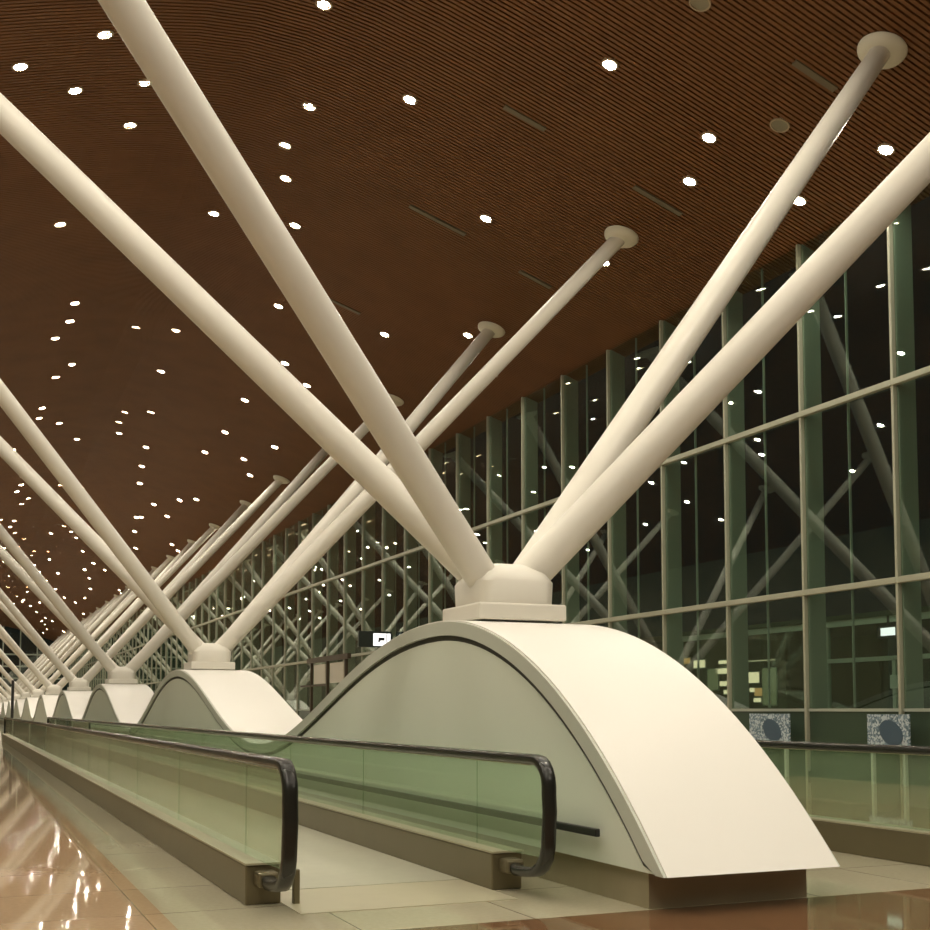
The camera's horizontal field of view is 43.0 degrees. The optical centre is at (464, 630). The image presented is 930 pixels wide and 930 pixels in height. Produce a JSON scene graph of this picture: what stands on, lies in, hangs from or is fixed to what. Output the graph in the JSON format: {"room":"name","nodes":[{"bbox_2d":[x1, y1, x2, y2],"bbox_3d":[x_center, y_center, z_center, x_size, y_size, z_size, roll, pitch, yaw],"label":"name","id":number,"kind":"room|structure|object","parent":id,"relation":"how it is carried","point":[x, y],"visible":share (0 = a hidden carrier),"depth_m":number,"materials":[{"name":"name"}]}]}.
{"room":"airport terminal","nodes":[
{"label":"airport terminal","id":0,"kind":"room"},
{"bbox_2d":[1,626,70,694],"bbox_3d":[-75.350,6.405,185.273,25.680,14.900,0.270,2,-4,-23],"label":"wall","id":1,"kind":"structure","parent":0,"point":[37,654],"depth_m":187.38,"materials":[{"name":"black glass"}]},
{"bbox_2d":[0,0,929,640],"bbox_3d":[-31.391,-5.625,83.944,26.000,4.378,222.000,2,-4,-23],"label":"ceiling","id":2,"kind":"structure","parent":0,"point":[356,163],"depth_m":27.75,"materials":[{"name":"brown wood"}]},
{"bbox_2d":[11,62,28,70],"bbox_3d":[-8.608,-10.927,22.805,0.335,0.175,0.330,1,-4,-15],"label":"recessed light","id":3,"kind":"object","parent":2,"relation":"in","point":[19,66],"visible":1,"depth_m":22.81,"materials":[{"name":"beige"}]},
{"bbox_2d":[67,86,82,94],"bbox_3d":[-8.045,-11.161,24.328,0.335,0.168,0.330,1,-4,-15],"label":"recessed light","id":4,"kind":"object","parent":2,"relation":"in","point":[75,90],"visible":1,"depth_m":24.33,"materials":[{"name":"beige"}]},
{"bbox_2d":[96,30,113,39],"bbox_3d":[-6.868,-11.384,22.482,0.336,0.165,0.329,1,-4,-14],"label":"recessed light","id":5,"kind":"object","parent":2,"relation":"in","point":[101,34],"visible":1,"depth_m":22.49,"materials":[{"name":"beige"}]},
{"bbox_2d":[122,122,137,128],"bbox_3d":[-7.520,-11.361,26.475,0.336,0.150,0.329,1,-4,-14],"label":"recessed light","id":6,"kind":"object","parent":2,"relation":"in","point":[124,124],"visible":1,"depth_m":26.46,"materials":[{"name":"beige"}]},
{"bbox_2d":[278,141,291,149],"bbox_3d":[-4.210,-11.388,27.637,0.335,0.138,0.328,1,-4,-14],"label":"recessed light","id":7,"kind":"object","parent":2,"relation":"in","point":[284,142],"visible":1,"depth_m":27.61,"materials":[{"name":"beige"}]},
{"bbox_2d":[279,174,291,182],"bbox_3d":[-4.424,-11.202,29.168,0.336,0.148,0.329,1,-4,-14],"label":"recessed light","id":8,"kind":"object","parent":2,"relation":"in","point":[283,177],"visible":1,"depth_m":29.16,"materials":[{"name":"beige"}]},
{"bbox_2d":[289,222,300,228],"bbox_3d":[-4.531,-10.842,31.508,0.336,0.162,0.329,1,-4,-14],"label":"recessed light","id":9,"kind":"object","parent":2,"relation":"in","point":[294,225],"visible":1,"depth_m":31.51,"materials":[{"name":"beige"}]},
{"bbox_2d":[302,101,316,110],"bbox_3d":[-3.406,-11.503,25.842,0.335,0.139,0.328,1,-4,-14],"label":"recessed light","id":10,"kind":"object","parent":2,"relation":"in","point":[304,103],"visible":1,"depth_m":25.84,"materials":[{"name":"beige"}]},
{"bbox_2d":[315,0,332,10],"bbox_3d":[-2.663,-11.851,22.292,0.333,0.116,0.327,1,-4,-14],"label":"recessed light","id":11,"kind":"object","parent":2,"relation":"in","point":[323,6],"visible":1,"depth_m":22.30,"materials":[{"name":"beige"}]},
{"bbox_2d":[330,298,359,314],"bbox_3d":[-3.638,-9.810,35.628,1.014,0.397,0.140,2,-4,-23],"label":"ceiling vent","id":12,"kind":"object","parent":2,"relation":"in","point":[332,300],"visible":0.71,"depth_m":35.61,"materials":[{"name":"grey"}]},
{"bbox_2d":[402,93,417,104],"bbox_3d":[-1.150,-11.171,24.771,0.335,0.167,0.330,1,-4,-15],"label":"recessed light","id":13,"kind":"object","parent":2,"relation":"in","point":[407,98],"visible":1,"depth_m":24.76,"materials":[{"name":"beige"}]},
{"bbox_2d":[408,204,465,235],"bbox_3d":[-0.672,-10.176,29.228,1.508,0.560,0.140,2,-4,-23],"label":"ceiling vent","id":14,"kind":"object","parent":2,"relation":"in","point":[418,210],"visible":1,"depth_m":29.19,"materials":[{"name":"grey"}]},
{"bbox_2d":[479,214,492,222],"bbox_3d":[0.515,-9.969,28.481,0.335,0.180,0.330,1,-4,-15],"label":"recessed light","id":15,"kind":"object","parent":2,"relation":"in","point":[485,218],"visible":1,"depth_m":28.48,"materials":[{"name":"beige"}]},
{"bbox_2d":[503,105,546,131],"bbox_3d":[1.241,-10.570,24.297,0.955,0.378,0.140,2,-4,-23],"label":"ceiling vent","id":16,"kind":"object","parent":2,"relation":"in","point":[507,108],"visible":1,"depth_m":24.27,"materials":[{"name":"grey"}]},
{"bbox_2d":[518,269,551,288],"bbox_3d":[1.822,-9.119,30.588,0.921,0.384,0.140,2,-4,-23],"label":"ceiling vent","id":17,"kind":"object","parent":2,"relation":"in","point":[535,279],"visible":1,"depth_m":30.55,"materials":[{"name":"brown"}]},
{"bbox_2d":[601,57,618,70],"bbox_3d":[2.710,-10.583,22.018,0.335,0.179,0.330,1,-4,-15],"label":"recessed light","id":18,"kind":"object","parent":2,"relation":"in","point":[609,64],"visible":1,"depth_m":22.01,"materials":[{"name":"beige"}]},
{"bbox_2d":[632,185,682,215],"bbox_3d":[4.198,-9.368,25.661,1.216,0.486,0.140,2,-4,-23],"label":"ceiling vent","id":19,"kind":"object","parent":2,"relation":"in","point":[638,189],"visible":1,"depth_m":25.63,"materials":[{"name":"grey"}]},
{"bbox_2d":[682,175,697,186],"bbox_3d":[4.707,-9.416,24.673,0.334,0.183,0.330,1,-4,-15],"label":"recessed light","id":20,"kind":"object","parent":2,"relation":"in","point":[690,181],"visible":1,"depth_m":24.66,"materials":[{"name":"beige"}]},
{"bbox_2d":[689,0,710,11],"bbox_3d":[3.969,-10.611,19.911,0.378,0.186,0.379,2,-5,-32],"label":"ceiling speaker","id":21,"kind":"object","parent":2,"relation":"attached to","point":[697,5],"visible":1,"depth_m":19.96,"materials":[{"name":"beige"}]},
{"bbox_2d":[691,0,708,9],"bbox_3d":[3.965,-10.597,19.908,0.324,0.001,0.324,21,-12,-21],"label":"grille","id":22,"kind":"object","parent":21,"relation":"attached to","point":[698,4],"depth_m":19.94,"materials":[{"name":"beige metal"}]},
{"bbox_2d":[701,131,717,143],"bbox_3d":[4.796,-9.697,23.160,0.334,0.183,0.330,1,-4,-15],"label":"recessed light","id":23,"kind":"object","parent":2,"relation":"in","point":[708,137],"visible":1,"depth_m":23.16,"materials":[{"name":"beige"}]},
{"bbox_2d":[769,117,789,132],"bbox_3d":[5.927,-9.525,22.205,0.378,0.190,0.379,2,-5,-32],"label":"ceiling speaker","id":24,"kind":"object","parent":2,"relation":"attached to","point":[780,125],"visible":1,"depth_m":22.20,"materials":[{"name":"beige"}]},
{"bbox_2d":[771,120,787,130],"bbox_3d":[5.922,-9.511,22.203,0.324,0.001,0.324,22,-12,-20],"label":"grille","id":25,"kind":"object","parent":24,"relation":"attached to","point":[779,125],"depth_m":22.22,"materials":[{"name":"beige metal"}]},
{"bbox_2d":[794,195,806,205],"bbox_3d":[6.843,-8.829,24.166,0.334,0.184,0.330,1,-4,-15],"label":"recessed light","id":26,"kind":"object","parent":2,"relation":"in","point":[800,201],"visible":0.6,"depth_m":24.17,"materials":[{"name":"beige"}]},
{"bbox_2d":[792,59,837,91],"bbox_3d":[6.151,-9.756,20.714,0.921,0.384,0.140,2,-4,-23],"label":"ceiling vent","id":27,"kind":"object","parent":2,"relation":"in","point":[797,64],"visible":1,"depth_m":20.69,"materials":[{"name":"brown"}]},
{"bbox_2d":[877,142,894,155],"bbox_3d":[7.832,-8.968,21.940,0.334,0.184,0.330,2,-5,-32],"label":"recessed light","id":28,"kind":"object","parent":2,"relation":"in","point":[885,149],"visible":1,"depth_m":21.93,"materials":[{"name":"beige"}]},
{"bbox_2d":[0,722,929,929],"bbox_3d":[-31.437,7.143,83.065,25.900,0.300,222.000,2,-4,-23],"label":"floor","id":29,"kind":"structure","parent":0,"point":[67,862],"depth_m":9.17,"materials":[{"name":"stone"}]},
{"bbox_2d":[0,702,7,722],"bbox_3d":[-49.114,8.824,127.394,1.567,2.300,15.700,2,-4,-23],"label":"base","id":30,"kind":"object","parent":29,"relation":"on","point":[4,704],"visible":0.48,"depth_m":125.98,"materials":[{"name":"white metal"}]},
{"bbox_2d":[0,607,100,701],"bbox_3d":[-49.343,2.583,128.315,18.195,10.272,9.320,2,-4,-23],"label":"column","id":31,"kind":"structure","parent":30,"relation":"on","point":[8,697],"depth_m":127.69,"materials":[{"name":"white metal"}]},
{"bbox_2d":[5,701,14,717],"bbox_3d":[-42.928,7.855,112.996,1.567,2.300,15.700,2,-4,-23],"label":"base","id":32,"kind":"object","parent":29,"relation":"on","point":[8,713],"visible":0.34,"depth_m":111.72,"materials":[{"name":"white metal"}]},
{"bbox_2d":[0,594,117,700],"bbox_3d":[-43.157,1.614,113.917,18.195,10.272,9.320,2,-4,-23],"label":"column","id":33,"kind":"structure","parent":32,"relation":"on","point":[107,604],"depth_m":113.32,"materials":[{"name":"white metal"}]},
{"bbox_2d":[11,680,13,717],"bbox_3d":[-23.615,4.067,61.551,0.500,2.950,0.500,2,-4,-23],"label":"sign post","id":34,"kind":"object","parent":29,"relation":"on","point":[12,681],"visible":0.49,"depth_m":61.52,"materials":[{"name":"black metal"}]},
{"bbox_2d":[14,699,24,718],"bbox_3d":[-36.742,6.886,98.599,1.567,2.300,15.700,2,-4,-23],"label":"base","id":35,"kind":"object","parent":29,"relation":"on","point":[19,703],"visible":0.34,"depth_m":96.36,"materials":[{"name":"white metal"}]},
{"bbox_2d":[0,586,131,698],"bbox_3d":[-36.971,0.646,99.520,18.195,10.272,9.320,2,-4,-23],"label":"column","id":36,"kind":"structure","parent":35,"relation":"on","point":[126,592],"depth_m":98.89,"materials":[{"name":"white metal"}]},
{"bbox_2d":[20,697,38,720],"bbox_3d":[-30.556,5.917,84.201,1.567,2.300,15.700,2,-4,-23],"label":"base","id":37,"kind":"object","parent":29,"relation":"on","point":[30,703],"visible":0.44,"depth_m":82.25,"materials":[{"name":"white metal"}]},
{"bbox_2d":[0,555,174,696],"bbox_3d":[-30.785,-0.323,85.123,18.195,10.272,9.320,2,-4,-23],"label":"column","id":38,"kind":"structure","parent":37,"relation":"on","point":[155,571],"depth_m":84.46,"materials":[{"name":"white metal"}]},
{"bbox_2d":[32,695,58,722],"bbox_3d":[-24.370,4.948,69.804,1.567,2.300,15.700,2,-4,-23],"label":"base","id":39,"kind":"object","parent":29,"relation":"on","point":[46,704],"visible":0.31,"depth_m":67.73,"materials":[{"name":"white metal"}]},
{"bbox_2d":[0,523,220,694],"bbox_3d":[-24.599,-1.292,70.725,18.615,10.272,8.395,1,-4,-20],"label":"column","id":40,"kind":"structure","parent":39,"relation":"on","point":[192,546],"depth_m":70.07,"materials":[{"name":"white metal"}]},
{"bbox_2d":[52,691,91,718],"bbox_3d":[-18.184,3.979,55.407,1.567,2.300,15.700,2,-4,-23],"label":"base","id":41,"kind":"object","parent":29,"relation":"on","point":[69,704],"visible":0.24,"depth_m":53.07,"materials":[{"name":"white metal"}]},
{"bbox_2d":[0,475,289,690],"bbox_3d":[-18.413,-2.261,56.328,18.615,10.272,8.395,1,-4,-20],"label":"column","id":42,"kind":"structure","parent":41,"relation":"on","point":[246,509],"depth_m":55.73,"materials":[{"name":"white metal"}]},
{"bbox_2d":[82,684,153,723],"bbox_3d":[-11.998,3.010,41.009,1.567,2.300,15.700,2,-4,-23],"label":"base","id":43,"kind":"object","parent":29,"relation":"on","point":[124,703],"visible":0.44,"depth_m":38.58,"materials":[{"name":"white metal"}]},
{"bbox_2d":[0,394,403,683],"bbox_3d":[-12.227,-3.230,41.931,18.615,10.272,8.395,1,-4,-20],"label":"column","id":44,"kind":"structure","parent":43,"relation":"on","point":[288,499],"depth_m":41.28,"materials":[{"name":"white metal"}]},
{"bbox_2d":[118,626,122,666],"bbox_3d":[-38.118,4.502,131.270,0.580,11.484,2.770,2,-4,-23],"label":"window","id":45,"kind":"structure","parent":29,"relation":"on","point":[120,653],"depth_m":131.42,"materials":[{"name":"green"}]},
{"bbox_2d":[122,623,125,666],"bbox_3d":[-37.046,4.335,128.775,0.580,11.484,2.770,2,-4,-23],"label":"window","id":46,"kind":"structure","parent":29,"relation":"on","point":[124,625],"depth_m":128.75,"materials":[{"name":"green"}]},
{"bbox_2d":[125,619,129,665],"bbox_3d":[-35.974,4.167,126.281,0.580,11.484,2.770,2,-4,-23],"label":"window","id":47,"kind":"structure","parent":29,"relation":"on","point":[128,621],"depth_m":126.20,"materials":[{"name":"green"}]},
{"bbox_2d":[128,616,132,661],"bbox_3d":[-34.903,3.999,123.787,0.580,11.484,2.770,2,-4,-23],"label":"window","id":48,"kind":"structure","parent":29,"relation":"on","point":[130,650],"depth_m":123.91,"materials":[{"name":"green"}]},
{"bbox_2d":[132,612,136,678],"bbox_3d":[-33.831,3.831,121.292,0.580,11.484,2.770,2,-4,-23],"label":"window","id":49,"kind":"structure","parent":29,"relation":"on","point":[135,614],"depth_m":121.30,"materials":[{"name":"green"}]},
{"bbox_2d":[135,609,140,683],"bbox_3d":[-32.759,3.663,118.798,0.580,11.484,2.770,2,-4,-23],"label":"window","id":50,"kind":"structure","parent":29,"relation":"on","point":[137,647],"depth_m":118.70,"materials":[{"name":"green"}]},
{"bbox_2d":[139,607,144,683],"bbox_3d":[-31.687,3.495,116.304,0.580,11.484,2.770,2,-4,-23],"label":"window","id":51,"kind":"structure","parent":29,"relation":"on","point":[141,646],"depth_m":116.26,"materials":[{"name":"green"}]},
{"bbox_2d":[143,606,147,684],"bbox_3d":[-30.616,3.327,113.809,0.580,11.484,2.770,2,-4,-23],"label":"window","id":52,"kind":"structure","parent":29,"relation":"on","point":[145,669],"depth_m":113.77,"materials":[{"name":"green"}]},
{"bbox_2d":[146,617,152,688],"bbox_3d":[-29.544,3.160,111.315,0.580,11.484,2.770,2,-4,-23],"label":"window","id":53,"kind":"structure","parent":29,"relation":"on","point":[150,622],"depth_m":111.23,"materials":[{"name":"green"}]},
{"bbox_2d":[150,615,156,692],"bbox_3d":[-28.472,2.992,108.821,0.580,11.484,2.770,2,-4,-23],"label":"window","id":54,"kind":"structure","parent":29,"relation":"on","point":[154,655],"depth_m":108.68,"materials":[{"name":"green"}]},
{"bbox_2d":[155,617,161,688],"bbox_3d":[-27.401,2.824,106.326,0.580,11.484,2.770,2,-4,-23],"label":"window","id":55,"kind":"structure","parent":29,"relation":"on","point":[159,622],"depth_m":106.40,"materials":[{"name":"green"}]},
{"bbox_2d":[160,622,165,682],"bbox_3d":[-26.329,2.656,103.832,0.580,11.484,2.770,2,-4,-23],"label":"window","id":56,"kind":"structure","parent":29,"relation":"on","point":[163,646],"depth_m":103.86,"materials":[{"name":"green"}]},
{"bbox_2d":[166,597,171,674],"bbox_3d":[-25.257,2.488,101.338,0.580,11.484,2.770,2,-4,-23],"label":"window","id":57,"kind":"structure","parent":29,"relation":"on","point":[169,640],"depth_m":101.23,"materials":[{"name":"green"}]},
{"bbox_2d":[171,591,177,671],"bbox_3d":[-24.185,2.320,98.843,0.580,11.484,2.770,2,-4,-23],"label":"window","id":58,"kind":"structure","parent":29,"relation":"on","point":[175,596],"depth_m":98.79,"materials":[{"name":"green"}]},
{"bbox_2d":[177,585,183,669],"bbox_3d":[-23.114,2.152,96.349,0.580,11.484,2.770,2,-4,-23],"label":"window","id":59,"kind":"structure","parent":29,"relation":"on","point":[181,590],"depth_m":96.33,"materials":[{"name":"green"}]},
{"bbox_2d":[182,582,194,669],"bbox_3d":[-22.042,1.985,93.855,0.580,11.484,2.770,2,-4,-23],"label":"window","id":60,"kind":"structure","parent":29,"relation":"on","point":[187,586],"depth_m":93.41,"materials":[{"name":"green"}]},
{"bbox_2d":[189,578,201,638],"bbox_3d":[-20.970,1.817,91.360,0.580,11.484,2.770,2,-4,-23],"label":"window","id":61,"kind":"structure","parent":29,"relation":"on","point":[197,581],"depth_m":90.30,"materials":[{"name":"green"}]},
{"bbox_2d":[194,575,207,642],"bbox_3d":[-19.899,1.649,88.866,0.580,11.484,2.770,2,-4,-23],"label":"window","id":62,"kind":"structure","parent":29,"relation":"on","point":[204,636],"depth_m":87.76,"materials":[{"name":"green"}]},
{"bbox_2d":[201,571,215,642],"bbox_3d":[-18.827,1.481,86.372,0.580,11.484,2.770,2,-4,-23],"label":"window","id":63,"kind":"structure","parent":29,"relation":"on","point":[212,598],"depth_m":85.28,"materials":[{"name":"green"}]},
{"bbox_2d":[208,581,223,642],"bbox_3d":[-17.755,1.313,83.877,0.580,11.484,2.770,2,-4,-23],"label":"window","id":64,"kind":"structure","parent":29,"relation":"on","point":[218,589],"depth_m":82.80,"materials":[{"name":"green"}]},
{"bbox_2d":[137,670,301,783],"bbox_3d":[-5.812,2.041,26.612,1.567,2.300,15.700,2,-4,-23],"label":"base","id":65,"kind":"object","parent":29,"relation":"on","point":[229,700],"visible":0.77,"depth_m":23.66,"materials":[{"name":"grey"}]},
{"bbox_2d":[0,225,638,669],"bbox_3d":[-6.042,-4.199,27.533,18.615,10.272,8.395,1,-4,-20],"label":"column","id":66,"kind":"structure","parent":65,"relation":"on","point":[110,547],"depth_m":26.93,"materials":[{"name":"white metal"}]},
{"bbox_2d":[215,572,232,661],"bbox_3d":[-16.683,1.145,81.383,0.580,11.484,2.770,2,-4,-23],"label":"window","id":67,"kind":"structure","parent":29,"relation":"on","point":[227,595],"depth_m":80.33,"materials":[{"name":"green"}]},
{"bbox_2d":[223,564,240,669],"bbox_3d":[-15.612,0.977,78.889,0.580,11.484,2.770,2,-4,-23],"label":"window","id":68,"kind":"structure","parent":29,"relation":"on","point":[236,581],"depth_m":77.81,"materials":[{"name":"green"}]},
{"bbox_2d":[232,554,250,669],"bbox_3d":[-14.540,0.809,76.394,0.580,11.484,2.770,2,-4,-23],"label":"window","id":69,"kind":"structure","parent":29,"relation":"on","point":[244,593],"depth_m":75.32,"materials":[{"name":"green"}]},
{"bbox_2d":[241,548,260,674],"bbox_3d":[-13.468,0.642,73.900,0.580,11.484,2.770,2,-4,-23],"label":"window","id":70,"kind":"structure","parent":29,"relation":"on","point":[254,565],"depth_m":72.81,"materials":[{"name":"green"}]},
{"bbox_2d":[250,541,270,683],"bbox_3d":[-12.397,0.474,71.406,0.580,11.484,2.770,2,-4,-23],"label":"window","id":71,"kind":"structure","parent":29,"relation":"on","point":[265,545],"depth_m":70.26,"materials":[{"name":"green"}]},
{"bbox_2d":[260,535,282,695],"bbox_3d":[-11.325,0.306,68.912,0.580,11.484,2.770,2,-4,-23],"label":"window","id":72,"kind":"structure","parent":29,"relation":"on","point":[276,539],"depth_m":67.70,"materials":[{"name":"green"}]},
{"bbox_2d":[2,717,556,914],"bbox_3d":[-10.567,3.034,32.190,2.195,1.069,52.362,2,-4,-23],"label":"walkway","id":73,"kind":"object","parent":29,"relation":"on","point":[259,844],"visible":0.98,"depth_m":11.23,"materials":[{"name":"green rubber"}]},
{"bbox_2d":[271,528,294,708],"bbox_3d":[-10.253,0.138,66.417,0.580,11.484,2.770,2,-4,-23],"label":"window","id":74,"kind":"structure","parent":29,"relation":"on","point":[288,602],"depth_m":65.17,"materials":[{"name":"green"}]},
{"bbox_2d":[283,521,308,713],"bbox_3d":[-9.181,-0.030,63.923,0.580,11.484,2.770,2,-4,-23],"label":"window","id":75,"kind":"structure","parent":29,"relation":"on","point":[302,526],"depth_m":62.67,"materials":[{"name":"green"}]},
{"bbox_2d":[296,513,322,719],"bbox_3d":[-8.110,-0.198,61.428,0.580,11.484,2.770,2,-4,-23],"label":"window","id":76,"kind":"structure","parent":29,"relation":"on","point":[316,569],"depth_m":60.24,"materials":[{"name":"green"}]},
{"bbox_2d":[311,505,336,701],"bbox_3d":[-7.038,-0.365,58.934,0.580,11.484,2.770,2,-4,-23],"label":"window","id":77,"kind":"structure","parent":29,"relation":"on","point":[331,627],"depth_m":57.73,"materials":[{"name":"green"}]},
{"bbox_2d":[300,653,350,711],"bbox_3d":[-6.159,2.996,51.337,0.160,3.716,7.298,2,-4,-23],"label":"portal","id":78,"kind":"object","parent":29,"relation":"on","point":[338,671],"visible":0.74,"depth_m":50.80,"materials":[{"name":"brown metal"}]},
{"bbox_2d":[326,502,354,685],"bbox_3d":[-5.966,-0.533,56.440,0.580,11.484,2.770,2,-4,-23],"label":"window","id":79,"kind":"structure","parent":29,"relation":"on","point":[349,536],"depth_m":55.27,"materials":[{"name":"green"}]},
{"bbox_2d":[343,504,373,667],"bbox_3d":[-4.895,-0.701,53.946,0.580,11.484,2.770,2,-4,-23],"label":"window","id":80,"kind":"structure","parent":29,"relation":"on","point":[367,606],"depth_m":52.83,"materials":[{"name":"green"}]},
{"bbox_2d":[361,503,394,654],"bbox_3d":[-3.823,-0.869,51.451,0.580,11.484,2.770,2,-4,-23],"label":"window","id":81,"kind":"structure","parent":29,"relation":"on","point":[388,521],"depth_m":50.32,"materials":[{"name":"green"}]},
{"bbox_2d":[381,519,416,636],"bbox_3d":[-2.751,-1.037,48.957,0.580,11.484,2.770,2,-4,-23],"label":"window","id":82,"kind":"structure","parent":29,"relation":"on","point":[410,560],"depth_m":47.76,"materials":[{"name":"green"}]},
{"bbox_2d":[358,631,392,647],"bbox_3d":[-3.687,0.359,48.520,1.470,0.660,0.202,2,-4,-23],"label":"sign","id":83,"kind":"object","parent":82,"relation":"attached to","point":[377,639],"visible":0.78,"depth_m":48.41,"materials":[{"name":"grey plastic"}]},
{"bbox_2d":[404,448,442,626],"bbox_3d":[-1.679,-1.205,46.463,0.580,11.484,2.770,2,-4,-23],"label":"window","id":84,"kind":"structure","parent":29,"relation":"on","point":[435,457],"depth_m":45.27,"materials":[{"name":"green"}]},
{"bbox_2d":[444,433,470,608],"bbox_3d":[-0.608,-1.373,43.968,0.580,11.484,2.770,2,-4,-23],"label":"window","id":85,"kind":"structure","parent":29,"relation":"on","point":[463,443],"depth_m":43.00,"materials":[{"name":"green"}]},
{"bbox_2d":[472,416,501,563],"bbox_3d":[0.464,-1.540,41.474,0.580,11.484,2.770,2,-4,-23],"label":"window","id":86,"kind":"structure","parent":29,"relation":"on","point":[493,426],"depth_m":40.44,"materials":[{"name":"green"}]},
{"bbox_2d":[486,397,537,563],"bbox_3d":[1.536,-1.708,38.980,0.580,11.484,2.770,2,-4,-23],"label":"window","id":87,"kind":"structure","parent":29,"relation":"on","point":[529,407],"depth_m":37.98,"materials":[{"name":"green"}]},
{"bbox_2d":[252,620,839,908],"bbox_3d":[-0.345,1.185,13.888,1.567,2.300,12.050,2,-4,-23],"label":"base","id":88,"kind":"object","parent":29,"relation":"on","point":[665,798],"visible":0.93,"depth_m":9.84,"materials":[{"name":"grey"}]},
{"bbox_2d":[0,0,929,622],"bbox_3d":[0.144,-5.168,13.136,18.615,10.272,8.395,1,-4,-20],"label":"column","id":89,"kind":"structure","parent":88,"relation":"on","point":[629,451],"depth_m":12.37,"materials":[{"name":"white metal"}]},
{"bbox_2d":[521,375,579,623],"bbox_3d":[2.607,-1.876,36.485,0.580,11.484,2.770,2,-4,-23],"label":"window","id":90,"kind":"structure","parent":29,"relation":"on","point":[569,386],"depth_m":35.44,"materials":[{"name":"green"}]},
{"bbox_2d":[567,350,626,632],"bbox_3d":[3.679,-2.044,33.991,0.580,11.484,2.770,2,-4,-23],"label":"window","id":91,"kind":"structure","parent":29,"relation":"on","point":[615,362],"depth_m":32.81,"materials":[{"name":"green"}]},
{"bbox_2d":[608,320,682,665],"bbox_3d":[4.751,-2.212,31.497,0.580,11.484,2.770,2,-4,-23],"label":"window","id":92,"kind":"structure","parent":29,"relation":"on","point":[672,636],"depth_m":30.25,"materials":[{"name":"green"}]},
{"bbox_2d":[661,290,748,711],"bbox_3d":[5.822,-2.380,29.002,0.580,11.484,2.770,2,-4,-23],"label":"window","id":93,"kind":"structure","parent":29,"relation":"on","point":[732,315],"depth_m":27.77,"materials":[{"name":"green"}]},
{"bbox_2d":[749,714,790,776],"bbox_3d":[6.555,2.449,25.375,0.070,1.320,1.363,2,-4,-23],"label":"mosaic panel","id":94,"kind":"object","parent":29,"relation":"on","point":[776,727],"visible":0.73,"depth_m":25.23,"materials":[{"name":"grey tile"}]},
{"bbox_2d":[723,244,827,776],"bbox_3d":[6.894,-2.548,26.508,0.580,11.484,2.770,2,-4,-23],"label":"window","id":95,"kind":"structure","parent":29,"relation":"on","point":[808,326],"depth_m":25.30,"materials":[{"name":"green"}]},
{"bbox_2d":[756,740,929,866],"bbox_3d":[-6.326,3.096,33.114,2.000,1.069,54.002,2,-4,-23],"label":"walkway","id":96,"kind":"object","parent":29,"relation":"on","point":[904,844],"visible":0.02,"depth_m":11.29,"materials":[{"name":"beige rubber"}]},
{"bbox_2d":[799,204,923,783],"bbox_3d":[7.966,-2.716,24.014,0.580,11.484,2.770,2,-4,-23],"label":"window","id":97,"kind":"structure","parent":29,"relation":"on","point":[826,725],"depth_m":22.92,"materials":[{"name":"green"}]},
{"bbox_2d":[867,714,910,785],"bbox_3d":[7.950,2.231,22.129,0.070,1.320,1.089,2,-4,-23],"label":"mosaic panel","id":98,"kind":"object","parent":29,"relation":"on","point":[883,729],"visible":0.8,"depth_m":22.10,"materials":[{"name":"grey tile"}]},
{"bbox_2d":[891,366,929,785],"bbox_3d":[9.038,-2.883,21.519,0.580,11.484,2.770,2,-4,-23],"label":"window","id":99,"kind":"structure","parent":29,"relation":"on","point":[918,765],"depth_m":22.04,"materials":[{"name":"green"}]},
{"bbox_3d":[-55.300,9.793,141.791,1.567,2.300,15.700,2,-4,-23],"label":"base","id":100,"kind":"object","parent":29,"relation":"on","visible":0},
{"bbox_2d":[0,618,84,701],"bbox_3d":[-55.529,3.552,142.712,18.195,10.272,9.320,2,-4,-23],"label":"column","id":101,"kind":"structure","parent":100,"relation":"on","point":[3,699],"depth_m":142.06,"materials":[{"name":"white metal"}]},
{"bbox_3d":[-61.486,10.761,156.188,1.567,2.300,15.700,2,-4,-23],"label":"base","id":102,"kind":"object","parent":29,"relation":"on","visible":0},
{"bbox_2d":[0,630,69,701],"bbox_3d":[-61.715,4.521,157.110,18.195,10.272,9.320,2,-4,-23],"label":"column","id":103,"kind":"structure","parent":102,"relation":"on","point":[67,631],"depth_m":156.54,"materials":[{"name":"white metal"}]},
{"bbox_3d":[-67.672,11.730,170.586,1.567,2.300,15.700,2,-4,-23],"label":"base","id":104,"kind":"object","parent":29,"relation":"on","visible":0},
{"bbox_2d":[0,633,63,698],"bbox_3d":[-67.901,5.490,171.507,18.195,10.272,9.320,2,-4,-23],"label":"column","id":105,"kind":"structure","parent":104,"relation":"on","point":[58,638],"depth_m":171.02,"materials":[{"name":"white metal"}]},
{"label":"outside","id":106,"kind":"structure","parent":0,"visible":0},
{"bbox_2d":[877,616,896,638],"bbox_3d":[9.127,-0.081,25.453,0.075,0.480,0.620,2,-4,-23],"label":"gate sign","id":107,"kind":"object","parent":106,"point":[887,631],"visible":0.88,"depth_m":25.45,"materials":[{"name":"grey plastic"}]},
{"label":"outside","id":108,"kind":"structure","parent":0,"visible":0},
{"bbox_3d":[37.954,10.785,135.534,143.100,0.480,300.000,2,-4,-23],"label":"ground","id":109,"kind":"structure","parent":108,"visible":0},
{"bbox_2d":[640,635,888,708],"bbox_3d":[19.673,3.548,80.571,9.300,6.620,18.657,2,-4,-23],"label":"building","id":110,"kind":"structure","parent":109,"relation":"on","point":[786,656],"depth_m":73.74,"materials":[{"name":"black glass"}]},
{"bbox_2d":[682,606,929,708],"bbox_3d":[10.456,1.573,29.249,4.500,3.630,11.800,2,-4,-23],"label":"boarding lobby","id":111,"kind":"object","parent":109,"relation":"on","point":[839,626],"visible":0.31,"depth_m":28.57,"materials":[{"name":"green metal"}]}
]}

